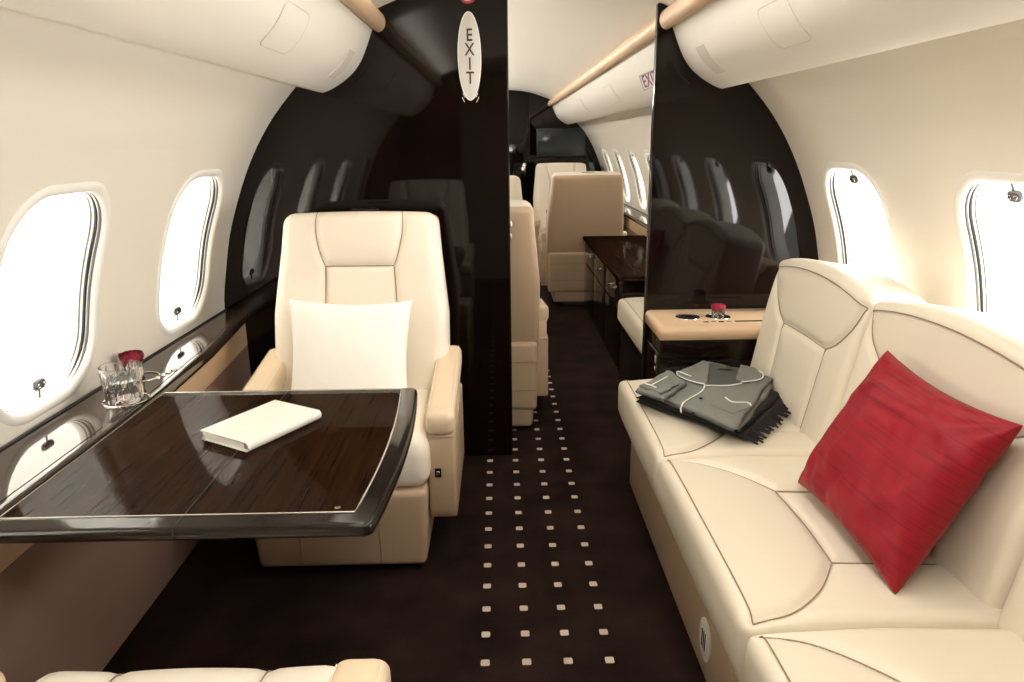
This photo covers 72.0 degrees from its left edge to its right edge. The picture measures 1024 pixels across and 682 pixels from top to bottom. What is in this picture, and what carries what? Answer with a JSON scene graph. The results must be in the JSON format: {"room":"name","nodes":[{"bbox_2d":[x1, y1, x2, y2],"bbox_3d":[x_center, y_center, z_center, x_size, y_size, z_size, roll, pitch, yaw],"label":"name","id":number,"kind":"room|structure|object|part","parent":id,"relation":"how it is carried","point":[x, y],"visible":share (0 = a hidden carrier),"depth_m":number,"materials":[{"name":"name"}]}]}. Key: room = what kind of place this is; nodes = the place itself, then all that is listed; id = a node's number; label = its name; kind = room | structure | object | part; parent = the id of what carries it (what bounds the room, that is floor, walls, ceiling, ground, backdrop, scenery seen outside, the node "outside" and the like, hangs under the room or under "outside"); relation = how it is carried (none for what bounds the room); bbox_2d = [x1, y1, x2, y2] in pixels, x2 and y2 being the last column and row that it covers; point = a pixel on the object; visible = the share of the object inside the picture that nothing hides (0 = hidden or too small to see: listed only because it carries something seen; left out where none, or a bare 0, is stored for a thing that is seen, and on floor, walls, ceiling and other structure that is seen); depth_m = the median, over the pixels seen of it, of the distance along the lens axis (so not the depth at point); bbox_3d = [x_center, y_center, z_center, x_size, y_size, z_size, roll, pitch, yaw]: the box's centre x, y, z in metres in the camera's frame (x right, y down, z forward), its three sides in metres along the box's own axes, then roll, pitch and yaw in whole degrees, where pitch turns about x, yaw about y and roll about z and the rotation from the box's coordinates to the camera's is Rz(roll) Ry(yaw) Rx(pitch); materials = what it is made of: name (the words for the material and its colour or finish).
{"room":"aircraft cabin","nodes":[
{"label":"aircraft cabin","id":0,"kind":"room"},
{"bbox_2d":[0,9,294,446],"bbox_3d":[-0.813,0.216,0.861,0.685,1.812,4.170,-1,16,-1],"label":"wall","id":1,"kind":"structure","parent":0,"point":[77,106],"depth_m":1.82,"materials":[{"name":"beige plastic"}]},
{"bbox_2d":[0,181,110,425],"bbox_3d":[-1.129,-0.095,1.703,0.245,0.560,0.446,-1,16,-1],"label":"window","id":2,"kind":"structure","parent":1,"relation":"in","point":[53,248],"depth_m":1.76,"materials":[{"name":"white"}]},
{"bbox_2d":[0,194,81,403],"bbox_3d":[-1.147,-0.108,1.698,0.148,0.498,0.368,-1,16,-1],"label":"window pane","id":3,"kind":"object","parent":2,"relation":"attached to","point":[41,272],"depth_m":1.75,"materials":[{"name":"white glass"}]},
{"bbox_2d":[155,169,224,336],"bbox_3d":[-1.144,-0.310,2.462,0.245,0.560,0.446,-1,16,-1],"label":"window","id":4,"kind":"structure","parent":1,"relation":"in","point":[184,266],"depth_m":2.55,"materials":[{"name":"white glass"}]},
{"bbox_2d":[160,178,204,320],"bbox_3d":[-1.162,-0.324,2.458,0.148,0.498,0.368,-1,16,-1],"label":"window pane","id":5,"kind":"object","parent":4,"relation":"attached to","point":[182,287],"depth_m":2.55,"materials":[{"name":"white glass"}]},
{"bbox_2d":[0,0,384,92],"bbox_3d":[-0.622,-0.703,1.305,0.358,0.283,2.818,-1,16,-1],"label":"bin","id":6,"kind":"object","parent":1,"relation":"attached to","point":[314,45],"visible":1,"depth_m":1.62,"materials":[{"name":"white plastic"}]},
{"bbox_2d":[328,49,354,78],"bbox_3d":[-0.602,-0.976,2.482,0.086,0.092,0.100,-1,16,-1],"label":"speaker grille","id":7,"kind":"object","parent":6,"relation":"attached to","point":[348,57],"depth_m":2.48,"materials":[{"name":"beige plastic"}]},
{"bbox_2d":[102,282,705,681],"bbox_3d":[0.040,0.238,4.123,2.600,0.030,10.400,-1,16,-1],"label":"floor","id":8,"kind":"structure","parent":0,"point":[548,567],"depth_m":2.19,"materials":[{"name":"brown carpet"}]},
{"bbox_2d":[0,308,250,681],"bbox_3d":[-1.058,0.574,1.663,0.202,0.682,2.807,-1,16,-1],"label":"ledge","id":9,"kind":"object","parent":8,"relation":"on","point":[64,606],"visible":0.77,"depth_m":1.76,"materials":[{"name":"black paint"}]},
{"bbox_2d":[98,360,143,405],"bbox_3d":[-1.037,0.112,1.877,0.102,0.099,0.102,-1,16,-1],"label":"glass tumbler","id":10,"kind":"object","parent":9,"relation":"on","point":[121,381],"visible":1,"depth_m":1.85,"materials":[{"name":"clear glass"}]},
{"bbox_3d":[-1.075,0.346,1.598,0.172,0.105,2.807,-1,16,-1],"label":"panel","id":11,"kind":"part","parent":9,"relation":"part of","materials":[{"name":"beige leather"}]},
{"bbox_2d":[118,350,144,375],"bbox_3d":[-1.117,0.066,2.076,0.066,0.080,0.066,-1,16,-1],"label":"vase","id":12,"kind":"object","parent":9,"relation":"on","point":[138,355],"visible":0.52,"depth_m":2.06,"materials":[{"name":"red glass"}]},
{"bbox_2d":[0,388,417,543],"bbox_3d":[-0.609,0.271,1.624,0.745,0.080,0.744,-1,16,-1],"label":"table","id":13,"kind":"object","parent":9,"relation":"attached to","point":[154,477],"visible":0.98,"depth_m":1.45,"materials":[{"name":"brown wood"}]},
{"bbox_2d":[200,400,321,452],"bbox_3d":[-0.599,0.201,1.686,0.160,0.024,0.235,8,18,28],"label":"notebook","id":14,"kind":"object","parent":13,"relation":"on","point":[247,431],"visible":1,"depth_m":1.66,"materials":[{"name":"white paper"}]},
{"bbox_2d":[0,659,390,681],"bbox_3d":[-0.547,0.622,0.784,0.715,1.067,0.936,-1,16,-1],"label":"armchair","id":15,"kind":"object","parent":8,"relation":"on","point":[350,670],"visible":1,"depth_m":1.19,"materials":[{"name":"beige leather"}]},
{"bbox_2d":[36,665,334,681],"bbox_3d":[-0.549,0.713,0.984,0.555,0.183,0.600,-1,16,-1],"label":"seat cushion","id":16,"kind":"object","parent":15,"relation":"on","point":[322,673],"depth_m":1.20,"materials":[{"name":"leather"}]},
{"bbox_2d":[242,209,463,566],"bbox_3d":[-0.541,0.127,2.466,0.715,1.100,0.759,-1,16,-1],"label":"armchair","id":17,"kind":"object","parent":8,"relation":"on","point":[356,256],"visible":0.64,"depth_m":2.52,"materials":[{"name":"beige leather"}]},
{"bbox_2d":[289,299,412,389],"bbox_3d":[-0.551,0.063,2.398,0.420,0.402,0.180,0,16,3],"label":"pillow","id":18,"kind":"object","parent":17,"relation":"on","point":[335,346],"visible":0.67,"depth_m":2.35,"materials":[{"name":"white fabric"}]},
{"bbox_3d":[-0.547,-0.121,2.598,0.627,0.693,0.308,-1,16,-1],"label":"backrest","id":19,"kind":"part","parent":17,"relation":"part of","materials":[{"name":"leather"}]},
{"bbox_2d":[396,390,430,486],"bbox_3d":[-0.538,0.298,2.444,0.555,0.183,0.600,-1,16,-1],"label":"seat cushion","id":20,"kind":"object","parent":17,"relation":"on","point":[416,471],"depth_m":2.18,"materials":[{"name":"leather"}]},
{"bbox_3d":[-0.233,0.416,2.224,0.020,0.030,0.006,-1,16,-1],"label":"recline handle","id":21,"kind":"part","parent":17,"relation":"part of","materials":[{"name":"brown metal"}]},
{"bbox_3d":[-0.226,0.367,2.474,0.087,0.297,0.502,-1,16,-1],"label":"armrest","id":22,"kind":"part","parent":17,"relation":"part of","materials":[{"name":"beige leather"}]},
{"bbox_2d":[510,175,522,199],"bbox_3d":[-0.208,-0.620,5.083,0.715,1.100,0.759,-1,16,-1],"label":"armchair","id":23,"kind":"object","parent":8,"relation":"on","point":[515,183],"visible":0.05,"depth_m":5.15,"materials":[{"name":"beige leather"}]},
{"bbox_2d":[510,200,548,425],"bbox_3d":[-0.190,-0.151,3.434,0.715,1.100,0.759,-1,16,-1],"label":"armchair","id":24,"kind":"object","parent":8,"relation":"on","point":[529,313],"visible":0.31,"depth_m":3.21,"materials":[{"name":"beige leather"}]},
{"bbox_3d":[-0.189,-0.294,3.191,0.627,0.693,0.308,-1,16,-1],"label":"backrest","id":25,"kind":"part","parent":24,"relation":"part of","materials":[{"name":"leather"}]},
{"bbox_3d":[0.122,0.054,3.564,0.087,0.297,0.502,-1,16,-1],"label":"armrest","id":26,"kind":"part","parent":24,"relation":"part of","materials":[{"name":"beige leather"}]},
{"bbox_2d":[533,162,585,257],"bbox_3d":[0.558,-1.396,7.789,0.715,1.100,0.759,-1,16,-1],"label":"armchair","id":27,"kind":"object","parent":8,"relation":"on","point":[544,172],"visible":0.3,"depth_m":7.85,"materials":[{"name":"beige leather"}]},
{"bbox_3d":[0.251,-1.147,7.788,0.087,0.297,0.502,-1,16,-1],"label":"armrest","id":28,"kind":"part","parent":27,"relation":"part of","materials":[{"name":"beige leather"}]},
{"bbox_2d":[539,221,545,233],"bbox_3d":[0.561,-1.226,7.767,0.555,0.183,0.600,-1,16,-1],"label":"seat cushion","id":29,"kind":"object","parent":27,"relation":"on","point":[542,224],"depth_m":7.49,"materials":[{"name":"leather"}]},
{"bbox_3d":[0.552,-1.645,7.921,0.627,0.693,0.308,-1,16,-1],"label":"backrest","id":30,"kind":"part","parent":27,"relation":"part of","materials":[{"name":"leather"}]},
{"bbox_2d":[534,161,594,181],"bbox_3d":[0.639,-1.669,8.764,0.720,1.080,0.314,-1,16,-1],"label":"base cabinet","id":31,"kind":"object","parent":8,"relation":"on","point":[590,165],"visible":0.15,"depth_m":8.50,"materials":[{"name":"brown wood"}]},
{"bbox_2d":[538,171,626,304],"bbox_3d":[0.594,-0.890,6.005,0.715,1.100,0.759,-1,16,-1],"label":"armchair","id":32,"kind":"object","parent":8,"relation":"on","point":[581,203],"visible":0.78,"depth_m":5.69,"materials":[{"name":"beige leather"}]},
{"bbox_3d":[0.284,-0.675,6.126,0.087,0.297,0.502,-1,16,-1],"label":"armrest","id":33,"kind":"part","parent":32,"relation":"part of","materials":[{"name":"beige leather"}]},
{"bbox_3d":[0.595,-1.033,5.762,0.627,0.693,0.308,-1,16,-1],"label":"backrest","id":34,"kind":"part","parent":32,"relation":"part of","materials":[{"name":"leather"}]},
{"bbox_2d":[583,235,646,370],"bbox_3d":[0.846,-0.336,4.974,0.520,0.582,1.800,-1,16,-1],"label":"credenza","id":35,"kind":"object","parent":8,"relation":"on","point":[614,265],"visible":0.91,"depth_m":4.73,"materials":[{"name":"black paint"}]},
{"bbox_3d":[0.606,-0.401,5.544,0.010,0.340,0.560,-1,16,-1],"label":"door","id":36,"kind":"part","parent":35,"relation":"part of","materials":[{"name":"brown wood"}]},
{"bbox_3d":[0.604,-0.651,5.473,0.010,0.150,0.560,-1,16,-1],"label":"drawer","id":37,"kind":"part","parent":35,"relation":"part of","materials":[{"name":"brown wood"}]},
{"bbox_3d":[0.618,-0.242,4.986,0.010,0.340,0.560,-1,16,-1],"label":"door","id":38,"kind":"part","parent":35,"relation":"part of","materials":[{"name":"brown wood"}]},
{"bbox_3d":[0.615,-0.493,4.915,0.010,0.150,0.560,-1,16,-1],"label":"drawer","id":39,"kind":"part","parent":35,"relation":"part of","materials":[{"name":"brown wood"}]},
{"bbox_3d":[0.629,-0.084,4.428,0.010,0.340,0.560,-1,16,-1],"label":"door","id":40,"kind":"part","parent":35,"relation":"part of","materials":[{"name":"brown wood"}]},
{"bbox_3d":[0.626,-0.334,4.357,0.010,0.150,0.560,-1,16,-1],"label":"drawer","id":41,"kind":"part","parent":35,"relation":"part of","materials":[{"name":"brown wood"}]},
{"bbox_2d":[617,297,643,380],"bbox_3d":[0.941,0.103,3.606,0.660,0.482,1.016,-1,16,-1],"label":"window bench","id":42,"kind":"object","parent":8,"relation":"on","point":[630,310],"visible":0.23,"depth_m":3.76,"materials":[{"name":"black paint"}]},
{"bbox_2d":[617,297,643,353],"bbox_3d":[0.899,-0.054,3.563,0.580,0.148,1.000,-1,16,-1],"label":"seat cushion","id":43,"kind":"object","parent":42,"relation":"on","point":[630,310],"depth_m":3.69,"materials":[{"name":"beige leather"}]},
{"bbox_2d":[623,203,647,236],"bbox_3d":[1.147,-0.842,6.562,0.162,0.682,5.040,-1,16,-1],"label":"ledge","id":44,"kind":"object","parent":8,"relation":"on","point":[635,221],"visible":0.12,"depth_m":6.42,"materials":[{"name":"black wood"}]},
{"bbox_3d":[1.170,-0.766,6.584,0.117,0.524,5.040,-1,16,-1],"label":"panel","id":45,"kind":"part","parent":44,"relation":"part of","materials":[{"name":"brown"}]},
{"bbox_3d":[1.159,-1.070,6.498,0.132,0.105,5.040,-1,16,-1],"label":"panel","id":46,"kind":"part","parent":44,"relation":"part of","materials":[{"name":"brown wood"}]},
{"bbox_2d":[645,308,765,378],"bbox_3d":[0.931,0.215,2.906,0.733,0.649,0.297,-1,16,-1],"label":"console","id":47,"kind":"object","parent":8,"relation":"on","point":[677,340],"visible":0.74,"depth_m":2.74,"materials":[{"name":"black paint"}]},
{"bbox_3d":[0.576,0.264,2.930,0.008,0.500,0.200,-1,16,-1],"label":"door","id":48,"kind":"part","parent":47,"relation":"part of","materials":[{"name":"black paint"}]},
{"bbox_3d":[0.815,0.179,2.780,0.420,0.220,0.010,-1,16,-1],"label":"drawer","id":49,"kind":"part","parent":47,"relation":"part of","materials":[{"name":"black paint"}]},
{"bbox_2d":[711,303,725,317],"bbox_3d":[0.827,-0.104,2.830,0.060,0.096,0.061,-1,16,-1],"label":"vase","id":50,"kind":"object","parent":47,"relation":"on","point":[718,309],"visible":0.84,"depth_m":2.81,"materials":[{"name":"clear glass"}]},
{"bbox_2d":[618,258,1023,681],"bbox_3d":[0.862,0.410,1.672,0.873,0.939,2.166,-1,16,-1],"label":"leather sofa","id":51,"kind":"object","parent":8,"relation":"on","point":[784,592],"visible":0.69,"depth_m":1.57,"materials":[{"name":"beige leather"}]},
{"bbox_2d":[699,617,710,662],"bbox_3d":[0.485,0.753,1.778,0.008,0.110,0.084,-1,16,-1],"label":"floor vent","id":52,"kind":"object","parent":51,"relation":"attached to","point":[704,633],"visible":1,"depth_m":1.76,"materials":[{"name":"white plastic"}]},
{"bbox_2d":[636,389,790,444],"bbox_3d":[0.725,0.201,2.374,0.441,0.039,0.501,-13,20,-37],"label":"fringed throw","id":53,"kind":"object","parent":51,"relation":"on","point":[765,415],"visible":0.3,"depth_m":2.25,"materials":[{"name":"black fabric"}]},
{"bbox_2d":[635,360,773,432],"bbox_3d":[0.651,0.157,2.381,0.384,0.056,0.613,9,19,31],"label":"folded clothes","id":54,"kind":"object","parent":53,"relation":"on","point":[727,397],"visible":1,"depth_m":2.33,"materials":[{"name":"grey fabric"}]},
{"bbox_2d":[618,379,815,500],"bbox_3d":[0.713,0.320,2.408,0.600,0.200,0.696,-1,16,-1],"label":"seat cushion","id":55,"kind":"object","parent":51,"relation":"on","point":[656,436],"depth_m":2.17,"materials":[{"name":"beige leather"}]},
{"bbox_2d":[658,456,1001,681],"bbox_3d":[0.727,0.517,1.713,0.600,0.200,0.741,-1,16,-1],"label":"seat cushion","id":56,"kind":"object","parent":51,"relation":"on","point":[762,554],"depth_m":1.51,"materials":[{"name":"beige leather"}]},
{"bbox_2d":[750,258,926,444],"bbox_3d":[1.044,0.024,2.340,0.287,0.564,0.674,-1,16,-1],"label":"cushion","id":57,"kind":"object","parent":51,"relation":"on","point":[817,315],"depth_m":2.21,"materials":[{"name":"beige leather"}]},
{"bbox_2d":[744,628,1023,681],"bbox_3d":[0.741,0.718,1.006,0.600,0.200,0.721,-1,16,-1],"label":"seat cushion","id":58,"kind":"object","parent":51,"relation":"on","point":[770,654],"depth_m":1.25,"materials":[{"name":"beige leather"}]},
{"bbox_2d":[798,350,1022,593],"bbox_3d":[0.846,0.263,1.572,0.236,0.368,0.468,-1,16,-2],"label":"pillow","id":59,"kind":"object","parent":51,"relation":"on","point":[896,466],"visible":1,"depth_m":1.45,"materials":[{"name":"fabric"}]},
{"bbox_2d":[839,300,1023,608],"bbox_3d":[1.057,0.216,1.660,0.287,0.564,0.731,-1,16,-1],"label":"cushion","id":60,"kind":"object","parent":51,"relation":"on","point":[976,358],"depth_m":1.47,"materials":[{"name":"beige leather"}]},
{"bbox_2d":[997,556,1023,641],"bbox_3d":[1.071,0.416,0.956,0.287,0.564,0.726,-1,16,-1],"label":"cushion","id":61,"kind":"object","parent":51,"relation":"on","point":[1010,593],"depth_m":1.32,"materials":[{"name":"beige leather"}]},
{"bbox_2d":[224,0,818,455],"bbox_3d":[0.049,-0.430,2.878,2.514,1.934,0.032,-1,16,-1],"label":"wall","id":62,"kind":"structure","parent":0,"point":[399,133],"depth_m":2.80,"materials":[{"name":"brown wood"}]},
{"bbox_2d":[461,0,473,3],"bbox_3d":[-0.165,-1.286,2.610,0.068,0.068,0.010,-1,16,-1],"label":"warning light","id":63,"kind":"object","parent":62,"relation":"attached to","point":[463,1],"visible":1,"depth_m":2.62,"materials":[{"name":"red plastic"}]},
{"bbox_2d":[458,11,480,101],"bbox_3d":[-0.161,-1.073,2.670,0.090,0.321,0.010,-1,16,-1],"label":"exit sign","id":64,"kind":"object","parent":62,"relation":"attached to","point":[469,46],"visible":1,"depth_m":2.67,"materials":[{"name":"grey plastic"}]},
{"bbox_2d":[506,0,512,453],"bbox_3d":[-0.010,-0.427,2.878,0.006,1.926,0.034,-1,16,-1],"label":"trim","id":65,"kind":"structure","parent":62,"relation":"attached to","point":[506,0],"depth_m":2.83,"materials":[{"name":"brown metal"}]},
{"bbox_2d":[641,3,658,379],"bbox_3d":[0.558,-0.389,2.900,0.006,1.827,0.034,-1,16,-1],"label":"trim","id":66,"kind":"structure","parent":62,"relation":"attached to","point":[657,5],"depth_m":2.83,"materials":[{"name":"brown metal"}]},
{"bbox_2d":[370,0,675,99],"bbox_3d":[0.020,-1.575,3.598,1.120,0.121,10.380,-1,16,-1],"label":"ceiling","id":67,"kind":"structure","parent":0,"point":[552,43],"depth_m":3.82,"materials":[{"name":"beige"}]},
{"bbox_2d":[509,90,601,207],"bbox_3d":[-0.069,-2.119,8.827,2.490,1.937,0.040,-1,16,-1],"label":"wall","id":68,"kind":"structure","parent":0,"point":[542,115],"depth_m":8.68,"materials":[{"name":"brown wood"}]},
{"bbox_2d":[509,93,528,201],"bbox_3d":[-0.116,-2.094,8.789,0.665,1.890,0.043,-1,16,-1],"label":"door","id":69,"kind":"structure","parent":68,"relation":"in","point":[518,102],"depth_m":8.69,"materials":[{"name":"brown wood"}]},
{"bbox_3d":[0.156,-2.140,8.777,0.070,0.150,0.034,-1,16,-1],"label":"knob","id":70,"kind":"part","parent":69,"relation":"part of","materials":[{"name":"silver metal"}]},
{"bbox_2d":[529,94,529,161],"bbox_3d":[0.224,-2.093,8.811,0.008,1.880,0.014,-1,16,-1],"label":"trim","id":71,"kind":"structure","parent":68,"relation":"attached to","point":[529,94],"depth_m":8.66,"materials":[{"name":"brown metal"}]},
{"bbox_2d":[536,128,584,156],"bbox_3d":[0.603,-2.452,8.704,0.600,0.340,0.035,-1,16,-1],"label":"wall monitor","id":72,"kind":"object","parent":68,"relation":"attached to","point":[550,142],"visible":0.91,"depth_m":8.69,"materials":[{"name":"black plastic"}]},
{"bbox_2d":[577,19,1023,308],"bbox_3d":[0.933,-0.660,3.876,0.685,1.812,10.380,-1,16,-1],"label":"wall","id":73,"kind":"structure","parent":0,"point":[918,118],"depth_m":2.00,"materials":[{"name":"beige plastic"}]},
{"bbox_2d":[548,17,655,124],"bbox_3d":[0.673,-1.957,5.671,0.358,0.283,6.147,-1,16,-1],"label":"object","id":74,"kind":"object","parent":73,"relation":"attached to","point":[613,85],"visible":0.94,"depth_m":4.28,"materials":[{"name":"white plastic"}]},
{"bbox_2d":[639,69,653,90],"bbox_3d":[0.647,-1.216,3.278,0.037,0.076,0.425,-1,16,-1],"label":"exit sign","id":75,"kind":"object","parent":74,"relation":"attached to","point":[646,79],"visible":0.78,"depth_m":3.34,"materials":[{"name":"grey plastic"}]},
{"bbox_2d":[601,147,613,171],"bbox_3d":[1.147,-1.923,8.054,0.245,0.560,0.446,-1,16,-1],"label":"window","id":76,"kind":"structure","parent":73,"relation":"in","point":[605,155],"depth_m":8.20,"materials":[{"name":"white glass"}]},
{"bbox_2d":[612,148,630,203],"bbox_3d":[1.162,-1.700,7.266,0.245,0.560,0.446,-1,16,-1],"label":"window","id":77,"kind":"structure","parent":73,"relation":"in","point":[626,190],"depth_m":7.43,"materials":[{"name":"white glass"}]},
{"bbox_2d":[626,149,646,211],"bbox_3d":[1.178,-1.476,6.477,0.245,0.560,0.446,-1,16,-1],"label":"window","id":78,"kind":"structure","parent":73,"relation":"in","point":[639,183],"depth_m":6.64,"materials":[{"name":"white glass"}]},
{"bbox_2d":[634,157,645,201],"bbox_3d":[1.196,-1.490,6.473,0.148,0.498,0.368,-1,16,-1],"label":"shade","id":79,"kind":"object","parent":78,"relation":"attached to","point":[640,190],"depth_m":6.66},
{"bbox_2d":[644,150,649,170],"bbox_3d":[1.194,-1.252,5.688,0.245,0.560,0.446,-1,16,-1],"label":"window","id":80,"kind":"structure","parent":73,"relation":"in","point":[646,152],"depth_m":5.78,"materials":[{"name":"white glass"}]},
{"bbox_2d":[660,0,1023,88],"bbox_3d":[0.759,-0.725,1.326,0.358,0.283,2.818,-1,16,-1],"label":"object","id":81,"kind":"object","parent":73,"relation":"attached to","point":[726,43],"visible":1,"depth_m":1.76,"materials":[{"name":"white plastic"}]},
{"bbox_2d":[696,44,724,73],"bbox_3d":[0.695,-0.985,2.463,0.086,0.092,0.100,-1,16,-1],"label":"speaker grille","id":82,"kind":"object","parent":81,"relation":"attached to","point":[702,51],"depth_m":2.46,"materials":[{"name":"beige plastic"}]},
{"bbox_2d":[823,162,899,282],"bbox_3d":[1.257,-0.348,2.499,0.245,0.560,0.446,-1,16,-1],"label":"window","id":83,"kind":"structure","parent":73,"relation":"in","point":[838,177],"depth_m":2.65,"materials":[{"name":"white plastic"}]},
{"bbox_2d":[843,169,865,177],"bbox_3d":[1.208,-0.583,2.432,0.019,0.038,0.300,-1,16,-1],"label":"shade","id":84,"kind":"object","parent":83,"relation":"attached to","point":[846,173],"depth_m":2.51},
{"bbox_2d":[954,171,1023,318],"bbox_3d":[1.272,-0.132,1.740,0.245,0.560,0.446,-1,16,-1],"label":"window","id":85,"kind":"structure","parent":73,"relation":"in","point":[976,195],"depth_m":1.89,"materials":[{"name":"white glass"}]},
{"bbox_2d":[987,182,1023,193],"bbox_3d":[1.223,-0.367,1.672,0.019,0.038,0.300,-1,16,-1],"label":"shade","id":86,"kind":"object","parent":85,"relation":"attached to","point":[991,186],"depth_m":1.76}
]}

